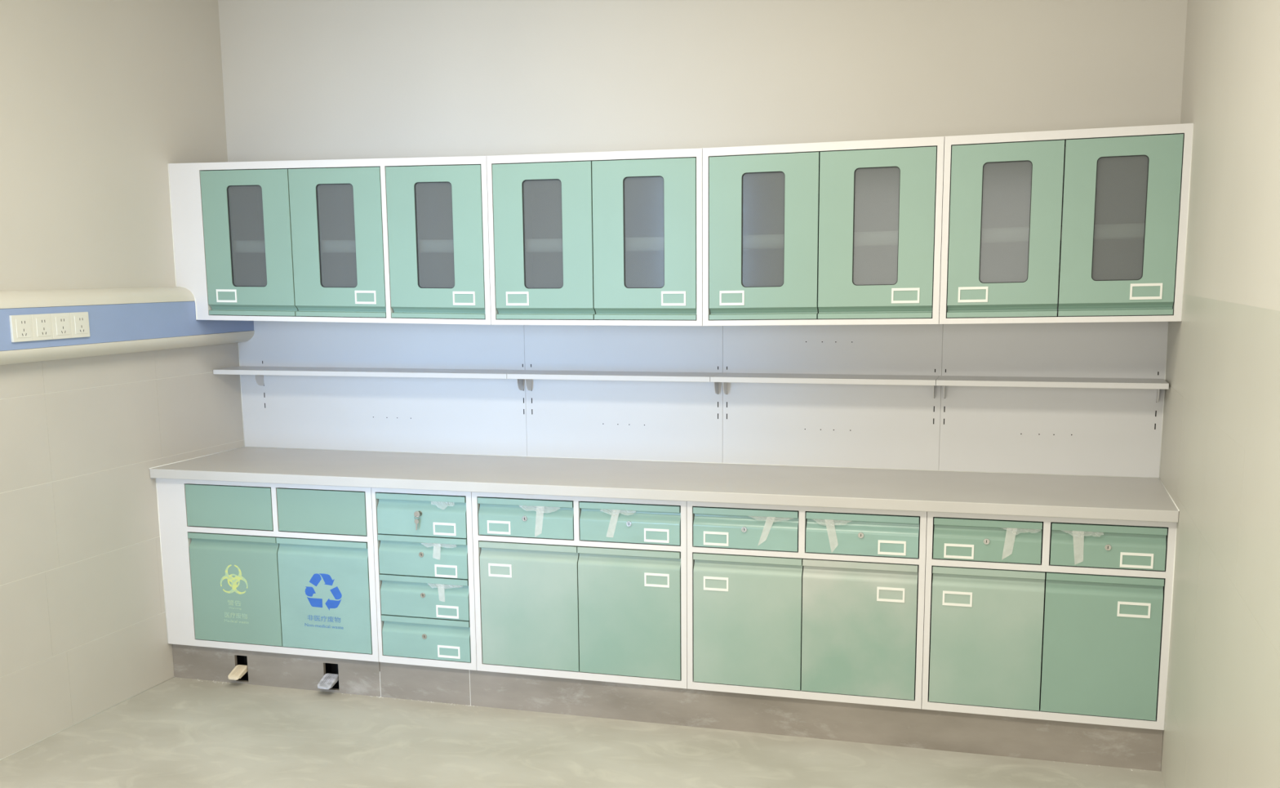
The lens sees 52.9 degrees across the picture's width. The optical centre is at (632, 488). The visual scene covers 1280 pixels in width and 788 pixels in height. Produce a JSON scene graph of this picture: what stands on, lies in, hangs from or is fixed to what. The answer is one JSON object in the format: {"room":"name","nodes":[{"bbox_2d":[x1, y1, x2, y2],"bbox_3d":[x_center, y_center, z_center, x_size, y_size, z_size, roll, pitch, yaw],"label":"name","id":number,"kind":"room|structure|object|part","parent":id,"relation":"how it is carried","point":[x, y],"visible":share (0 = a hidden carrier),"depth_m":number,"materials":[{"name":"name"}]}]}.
{"room":"hospital treatment room","nodes":[
{"label":"hospital treatment room","id":0,"kind":"room"},
{"bbox_2d":[0,0,244,759],"bbox_3d":[-2.665,-0.282,2.531,0.120,2.950,6.300,2,10,17],"label":"wall","id":1,"kind":"structure","parent":0,"point":[98,97],"depth_m":4.66,"materials":[{"name":"paint"}]},
{"bbox_2d":[0,676,174,760],"bbox_3d":[-2.342,1.035,3.568,0.004,0.003,3.416,2,10,17],"label":"trim","id":2,"kind":"structure","parent":1,"relation":"attached to","point":[172,677],"depth_m":4.68,"materials":[{"name":"white tile"}]},
{"bbox_2d":[0,286,254,364],"bbox_3d":[-2.471,-0.286,2.820,0.083,0.240,5.639,2,10,17],"label":"bedhead panel","id":3,"kind":"object","parent":1,"relation":"attached to","point":[130,319],"visible":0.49,"depth_m":4.66,"materials":[{"name":"beige paint"}]},
{"bbox_2d":[8,314,33,342],"bbox_3d":[-1.996,-0.523,4.204,0.011,0.086,0.090,2,10,17],"label":"power socket","id":4,"kind":"object","parent":3,"relation":"attached to","point":[20,326],"visible":1,"depth_m":4.20,"materials":[{"name":"plastic"}]},
{"bbox_2d":[31,313,53,340],"bbox_3d":[-1.970,-0.537,4.290,0.011,0.086,0.090,2,10,17],"label":"power socket","id":5,"kind":"object","parent":3,"relation":"attached to","point":[42,324],"visible":1,"depth_m":4.29,"materials":[{"name":"plastic"}]},
{"bbox_2d":[50,312,71,339],"bbox_3d":[-1.943,-0.552,4.375,0.011,0.086,0.090,2,10,17],"label":"power socket","id":6,"kind":"object","parent":3,"relation":"attached to","point":[60,322],"visible":1,"depth_m":4.37,"materials":[{"name":"plastic"}]},
{"bbox_2d":[70,311,89,337],"bbox_3d":[-1.917,-0.567,4.460,0.011,0.086,0.090,2,10,17],"label":"power socket","id":7,"kind":"object","parent":3,"relation":"attached to","point":[80,327],"visible":1,"depth_m":4.46,"materials":[{"name":"plastic"}]},
{"bbox_2d":[149,446,244,468],"bbox_3d":[-1.776,-0.128,5.280,0.004,0.003,0.641,2,10,17],"label":"trim","id":8,"kind":"structure","parent":1,"relation":"attached to","point":[242,446],"depth_m":5.25,"materials":[{"name":"white"}]},
{"bbox_2d":[238,342,244,446],"bbox_3d":[-1.685,-0.403,5.544,0.003,0.450,0.004,2,10,17],"label":"trim","id":9,"kind":"structure","parent":1,"relation":"attached to","point":[238,342],"depth_m":5.55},
{"bbox_2d":[0,676,1164,787],"bbox_3d":[-0.827,1.296,2.233,3.932,0.100,6.540,2,10,17],"label":"floor","id":10,"kind":"structure","parent":0,"point":[178,732],"depth_m":4.32,"materials":[{"name":"grey concrete"}]},
{"bbox_2d":[172,644,380,696],"bbox_3d":[-1.388,0.697,5.082,0.922,0.146,0.105,2,10,17],"label":"board","id":11,"kind":"object","parent":10,"relation":"on","point":[356,677],"visible":0.8,"depth_m":5.03,"materials":[{"name":"grey metal"}]},
{"bbox_2d":[227,662,248,679],"bbox_3d":[-1.537,0.713,5.093,0.050,0.040,0.164,2,10,17],"label":"foot pedal","id":12,"kind":"object","parent":11,"relation":"attached to","point":[239,670],"visible":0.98,"depth_m":5.05,"materials":[{"name":"metal"}]},
{"bbox_2d":[156,478,378,662],"bbox_3d":[-1.321,0.256,5.224,0.934,0.673,0.609,2,10,17],"label":"base cabinet","id":13,"kind":"object","parent":11,"relation":"on","point":[282,568],"visible":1,"depth_m":4.93,"materials":[{"name":"green metal"}]},
{"bbox_2d":[155,478,168,643],"bbox_3d":[-1.855,0.287,5.074,0.003,0.672,0.004,2,10,17],"label":"trim","id":14,"kind":"structure","parent":13,"relation":"attached to","point":[156,478],"depth_m":5.07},
{"bbox_3d":[-1.549,0.070,4.957,0.378,0.163,0.026,2,10,17],"label":"fixed panel","id":15,"kind":"part","parent":13,"relation":"part of","materials":[{"name":"green metal"}]},
{"bbox_3d":[-1.540,0.390,5.007,0.389,0.429,0.029,2,10,17],"label":"door","id":16,"kind":"part","parent":13,"relation":"part of","materials":[{"name":"green metal"}]},
{"bbox_3d":[-1.165,0.086,4.840,0.370,0.163,0.026,2,10,17],"label":"fixed panel","id":17,"kind":"part","parent":13,"relation":"part of","materials":[{"name":"green metal"}]},
{"bbox_3d":[-1.168,0.405,4.894,0.383,0.429,0.029,2,10,17],"label":"door","id":18,"kind":"part","parent":13,"relation":"part of","materials":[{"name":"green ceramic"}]},
{"bbox_2d":[149,446,1178,522],"bbox_3d":[-0.011,-0.038,4.751,3.691,0.037,0.644,2,10,17],"label":"countertop","id":19,"kind":"structure","parent":13,"relation":"on","point":[1075,496],"depth_m":4.57,"materials":[{"name":"white stone"}]},
{"bbox_2d":[317,670,338,688],"bbox_3d":[-1.156,0.732,4.979,0.058,0.040,0.164,2,10,17],"label":"foot pedal","id":20,"kind":"object","parent":11,"relation":"attached to","point":[328,681],"visible":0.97,"depth_m":4.93,"materials":[{"name":"metal"}]},
{"bbox_2d":[379,662,470,705],"bbox_3d":[-0.781,0.730,4.852,0.370,0.146,0.015,2,10,17],"label":"board","id":21,"kind":"object","parent":10,"relation":"on","point":[399,681],"visible":1,"depth_m":4.84,"materials":[{"name":"grey metal"}]},
{"bbox_2d":[371,487,476,670],"bbox_3d":[-0.682,0.283,5.030,0.400,0.673,0.610,2,10,17],"label":"base cabinet","id":22,"kind":"object","parent":21,"relation":"on","point":[424,575],"visible":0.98,"depth_m":4.75,"materials":[{"name":"green metal"}]},
{"bbox_2d":[413,511,419,529],"bbox_3d":[-0.784,0.119,4.696,0.022,0.072,0.018,-6,11,-29],"label":"keys","id":23,"kind":"object","parent":22,"relation":"hanging from","point":[416,513],"visible":1,"depth_m":4.69,"materials":[{"name":"metal"}]},
{"bbox_3d":[-0.771,0.097,4.719,0.356,0.152,0.029,2,10,17],"label":"drawer","id":24,"kind":"part","parent":22,"relation":"part of","materials":[{"name":"green metal"}]},
{"bbox_3d":[-0.770,0.249,4.744,0.356,0.148,0.029,2,10,17],"label":"drawer","id":25,"kind":"part","parent":22,"relation":"part of","materials":[{"name":"green metal"}]},
{"bbox_3d":[-0.768,0.401,4.770,0.356,0.153,0.029,2,10,17],"label":"drawer","id":26,"kind":"part","parent":22,"relation":"part of","materials":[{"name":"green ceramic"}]},
{"bbox_3d":[-0.767,0.557,4.796,0.356,0.155,0.029,2,10,17],"label":"drawer","id":27,"kind":"part","parent":22,"relation":"part of","materials":[{"name":"green metal"}]},
{"bbox_2d":[469,671,471,705],"bbox_3d":[-0.604,0.741,4.797,0.002,0.138,0.013,2,10,17],"label":"toe kick seam","id":28,"kind":"structure","parent":21,"relation":"attached to","point":[469,671],"depth_m":4.79,"materials":[{"name":"white paint"}]},
{"bbox_2d":[469,669,1163,771],"bbox_3d":[0.543,0.784,4.452,2.394,0.146,0.015,2,10,17],"label":"board","id":29,"kind":"object","parent":10,"relation":"on","point":[1125,747],"visible":1,"depth_m":4.40,"materials":[{"name":"grey metal"}]},
{"bbox_2d":[471,492,687,688],"bbox_3d":[-0.107,0.306,4.856,0.799,0.673,0.610,2,10,17],"label":"base cabinet","id":30,"kind":"object","parent":29,"relation":"on","point":[594,588],"visible":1,"depth_m":4.57,"materials":[{"name":"green metal"}]},
{"bbox_3d":[-0.380,0.105,4.599,0.361,0.136,0.029,2,10,17],"label":"drawer","id":31,"kind":"part","parent":30,"relation":"part of","materials":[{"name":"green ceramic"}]},
{"bbox_3d":[-0.371,0.423,4.651,0.373,0.458,0.029,2,10,17],"label":"door","id":32,"kind":"part","parent":30,"relation":"part of","materials":[{"name":"green metal"}]},
{"bbox_3d":[-0.010,0.438,4.542,0.373,0.458,0.029,2,10,17],"label":"door","id":33,"kind":"part","parent":30,"relation":"part of","materials":[{"name":"green metal"}]},
{"bbox_3d":[-0.009,0.120,4.487,0.363,0.136,0.029,2,10,17],"label":"drawer","id":34,"kind":"part","parent":30,"relation":"part of","materials":[{"name":"green metal"}]},
{"bbox_2d":[686,501,927,708],"bbox_3d":[0.660,0.338,4.624,0.802,0.673,0.610,2,10,17],"label":"base cabinet","id":35,"kind":"object","parent":29,"relation":"on","point":[820,603],"visible":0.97,"depth_m":4.34,"materials":[{"name":"green metal"}]},
{"bbox_3d":[0.383,0.136,4.368,0.360,0.136,0.029,2,10,17],"label":"drawer","id":36,"kind":"part","parent":35,"relation":"part of","materials":[{"name":"green metal"}]},
{"bbox_3d":[0.394,0.455,4.420,0.375,0.458,0.029,2,10,17],"label":"door","id":37,"kind":"part","parent":35,"relation":"part of","materials":[{"name":"green metal"}]},
{"bbox_3d":[0.757,0.470,4.310,0.377,0.458,0.029,2,10,17],"label":"door","id":38,"kind":"part","parent":35,"relation":"part of","materials":[{"name":"green metal"}]},
{"bbox_3d":[0.758,0.152,4.255,0.368,0.136,0.029,2,10,17],"label":"drawer","id":39,"kind":"part","parent":35,"relation":"part of","materials":[{"name":"green metal"}]},
{"bbox_2d":[921,511,1176,729],"bbox_3d":[1.404,0.368,4.399,0.750,0.673,0.610,2,10,17],"label":"base cabinet","id":40,"kind":"object","parent":29,"relation":"on","point":[1045,618],"visible":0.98,"depth_m":4.11,"materials":[{"name":"green metal"}]},
{"bbox_3d":[1.150,0.486,4.191,0.349,0.458,0.029,2,10,17],"label":"door","id":41,"kind":"part","parent":40,"relation":"part of","materials":[{"name":"green metal"}]},
{"bbox_3d":[1.140,0.167,4.139,0.334,0.134,0.029,2,10,17],"label":"drawer","id":42,"kind":"part","parent":40,"relation":"part of","materials":[{"name":"green metal"}]},
{"bbox_3d":[1.487,0.499,4.089,0.348,0.458,0.029,2,10,17],"label":"door","id":43,"kind":"part","parent":40,"relation":"part of","materials":[{"name":"green metal"}]},
{"bbox_3d":[1.488,0.181,4.034,0.338,0.134,0.029,2,10,17],"label":"drawer","id":44,"kind":"part","parent":40,"relation":"part of","materials":[{"name":"green metal"}]},
{"bbox_2d":[1163,522,1177,729],"bbox_3d":[1.674,0.432,4.007,0.003,0.672,0.004,2,10,17],"label":"trim","id":45,"kind":"structure","parent":40,"relation":"attached to","point":[1176,522],"depth_m":4.00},
{"bbox_2d":[217,0,1187,456],"bbox_3d":[0.095,-0.727,5.006,3.932,2.950,0.120,2,10,17],"label":"wall","id":46,"kind":"structure","parent":0,"point":[303,79],"depth_m":4.79,"materials":[{"name":"paint"}]},
{"bbox_2d":[167,155,491,324],"bbox_3d":[-1.109,-0.966,5.060,1.344,0.620,0.403,2,10,17],"label":"upper cabinet","id":47,"kind":"object","parent":46,"relation":"attached to","point":[397,240],"visible":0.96,"depth_m":4.91,"materials":[{"name":"green metal"}]},
{"bbox_3d":[-1.736,-0.967,5.059,0.139,0.605,0.028,2,10,17],"label":"filler panel","id":48,"kind":"part","parent":47,"relation":"part of","materials":[{"name":"white metal"}]},
{"bbox_3d":[-1.484,-0.948,4.983,0.384,0.556,0.026,2,10,17],"label":"door","id":49,"kind":"part","parent":47,"relation":"part of","materials":[{"name":"green metal"}]},
{"bbox_3d":[-1.113,-0.928,4.872,0.384,0.556,0.026,2,10,17],"label":"door","id":50,"kind":"part","parent":47,"relation":"part of","materials":[{"name":"green metal"}]},
{"bbox_2d":[233,239,453,253],"bbox_3d":[-1.046,-0.949,5.063,1.187,0.064,0.346,2,10,17],"label":"shelf","id":51,"kind":"object","parent":47,"relation":"attached to","point":[240,246],"depth_m":4.91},
{"bbox_3d":[-0.725,-0.907,4.755,0.380,0.556,0.026,2,10,17],"label":"door","id":52,"kind":"part","parent":47,"relation":"part of","materials":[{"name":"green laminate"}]},
{"bbox_2d":[213,366,524,390],"bbox_3d":[-1.085,-0.443,5.250,1.312,0.082,0.194,2,10,17],"label":"wall shelf","id":53,"kind":"object","parent":46,"relation":"attached to","point":[259,372],"visible":0.9,"depth_m":5.18,"materials":[{"name":"white metal"}]},
{"bbox_2d":[239,320,527,456],"bbox_3d":[-1.057,-0.426,5.348,1.312,0.548,0.003,2,10,17],"label":"panel","id":54,"kind":"object","parent":46,"relation":"attached to","point":[455,415],"visible":0.93,"depth_m":5.34,"materials":[{"name":"white metal"}]},
{"bbox_2d":[486,147,702,325],"bbox_3d":[-0.083,-0.914,4.752,0.797,0.605,0.401,2,10,17],"label":"upper cabinet","id":55,"kind":"object","parent":46,"relation":"attached to","point":[611,237],"visible":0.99,"depth_m":4.59,"materials":[{"name":"green metal"}]},
{"bbox_3d":[-0.319,-0.887,4.633,0.375,0.552,0.026,2,10,17],"label":"door","id":56,"kind":"part","parent":55,"relation":"part of","materials":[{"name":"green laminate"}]},
{"bbox_2d":[525,236,663,252],"bbox_3d":[-0.078,-0.901,4.772,0.761,0.050,0.346,2,10,17],"label":"shelf","id":57,"kind":"object","parent":55,"relation":"attached to","point":[533,244],"depth_m":4.65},
{"bbox_3d":[0.043,-0.871,4.524,0.375,0.552,0.026,2,10,17],"label":"door","id":58,"kind":"part","parent":55,"relation":"part of","materials":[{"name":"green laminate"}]},
{"bbox_2d":[506,369,721,394],"bbox_3d":[-0.072,-0.401,4.944,0.804,0.082,0.194,2,10,17],"label":"wall shelf","id":59,"kind":"object","parent":46,"relation":"attached to","point":[527,375],"visible":0.88,"depth_m":4.89,"materials":[{"name":"white metal"}]},
{"bbox_2d":[524,324,722,462],"bbox_3d":[-0.042,-0.384,5.042,0.808,0.548,0.003,2,10,17],"label":"panel","id":60,"kind":"object","parent":46,"relation":"attached to","point":[622,420],"visible":0.92,"depth_m":5.04,"materials":[{"name":"white metal"}]},
{"bbox_2d":[246,446,1159,478],"bbox_3d":[0.082,-0.108,5.048,3.690,0.003,0.004,2,10,17],"label":"trim","id":61,"kind":"structure","parent":46,"relation":"attached to","point":[246,446],"depth_m":4.96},
{"bbox_2d":[702,136,944,325],"bbox_3d":[0.684,-0.886,4.519,0.805,0.611,0.401,2,10,17],"label":"upper cabinet","id":62,"kind":"object","parent":46,"relation":"attached to","point":[836,233],"visible":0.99,"depth_m":4.36,"materials":[{"name":"green metal"}]},
{"bbox_3d":[0.448,-0.856,4.401,0.376,0.555,0.026,2,10,17],"label":"door","id":63,"kind":"part","parent":62,"relation":"part of","materials":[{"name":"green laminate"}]},
{"bbox_2d":[742,231,934,248],"bbox_3d":[0.690,-0.872,4.539,0.769,0.056,0.346,2,10,17],"label":"shelf","id":64,"kind":"object","parent":62,"relation":"attached to","point":[751,239],"depth_m":4.42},
{"bbox_3d":[0.812,-0.845,4.290,0.378,0.555,0.026,2,10,17],"label":"door","id":65,"kind":"part","parent":62,"relation":"part of","materials":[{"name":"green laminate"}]},
{"bbox_2d":[710,373,939,398],"bbox_3d":[0.700,-0.369,4.710,0.808,0.082,0.194,2,10,17],"label":"wall shelf","id":66,"kind":"object","parent":46,"relation":"attached to","point":[899,380],"visible":0.91,"depth_m":4.65,"materials":[{"name":"white metal"}]},
{"bbox_2d":[722,324,942,470],"bbox_3d":[0.734,-0.350,4.807,0.813,0.542,0.003,2,10,17],"label":"panel","id":67,"kind":"object","parent":46,"relation":"attached to","point":[884,426],"visible":0.94,"depth_m":4.80,"materials":[{"name":"white metal"}]},
{"bbox_2d":[935,375,1168,402],"bbox_3d":[1.449,-0.339,4.484,0.756,0.082,0.194,2,10,17],"label":"wall shelf","id":68,"kind":"object","parent":46,"relation":"attached to","point":[950,380],"visible":1,"depth_m":4.42,"materials":[{"name":"white metal"}]},
{"bbox_2d":[938,321,1168,477],"bbox_3d":[1.484,-0.322,4.580,0.755,0.548,0.003,2,10,17],"label":"panel","id":69,"kind":"object","parent":46,"relation":"attached to","point":[1075,431],"visible":0.91,"depth_m":4.58,"materials":[{"name":"white metal"}]},
{"bbox_2d":[939,123,1193,324],"bbox_3d":[1.426,-0.864,4.293,0.743,0.614,0.401,2,10,17],"label":"upper cabinet","id":70,"kind":"object","parent":46,"relation":"attached to","point":[1076,225],"visible":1,"depth_m":4.13,"materials":[{"name":"green metal"}]},
{"bbox_3d":[1.205,-0.834,4.170,0.346,0.556,0.026,2,10,17],"label":"door","id":71,"kind":"part","parent":70,"relation":"part of","materials":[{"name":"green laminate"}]},
{"bbox_2d":[948,222,1177,244],"bbox_3d":[1.431,-0.851,4.313,0.707,0.058,0.346,2,10,17],"label":"shelf","id":72,"kind":"object","parent":70,"relation":"attached to","point":[991,233],"depth_m":4.20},
{"bbox_3d":[1.538,-0.825,4.069,0.343,0.556,0.026,2,10,17],"label":"door","id":73,"kind":"part","parent":70,"relation":"part of","materials":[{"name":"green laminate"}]},
{"bbox_2d":[1181,124,1193,320],"bbox_3d":[1.723,-0.822,3.998,0.003,0.600,0.004,2,10,17],"label":"trim","id":74,"kind":"structure","parent":70,"relation":"attached to","point":[1193,124],"depth_m":4.00,"materials":[{"name":"white"}]},
{"bbox_2d":[1160,0,1279,787],"bbox_3d":[0.981,-0.133,1.429,0.120,2.950,6.300,2,10,17],"label":"wall","id":75,"kind":"structure","parent":0,"point":[1220,465],"depth_m":3.06,"materials":[{"name":"paint"}]},
{"bbox_2d":[1159,321,1168,477],"bbox_3d":[1.844,-0.306,4.469,0.003,0.546,0.004,2,10,17],"label":"trim","id":76,"kind":"structure","parent":75,"relation":"attached to","point":[1168,322],"depth_m":4.47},
{"bbox_2d":[1159,477,1179,511],"bbox_3d":[1.754,0.017,4.213,0.004,0.003,0.641,2,10,17],"label":"trim","id":77,"kind":"structure","parent":75,"relation":"attached to","point":[1159,477],"depth_m":4.17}
]}

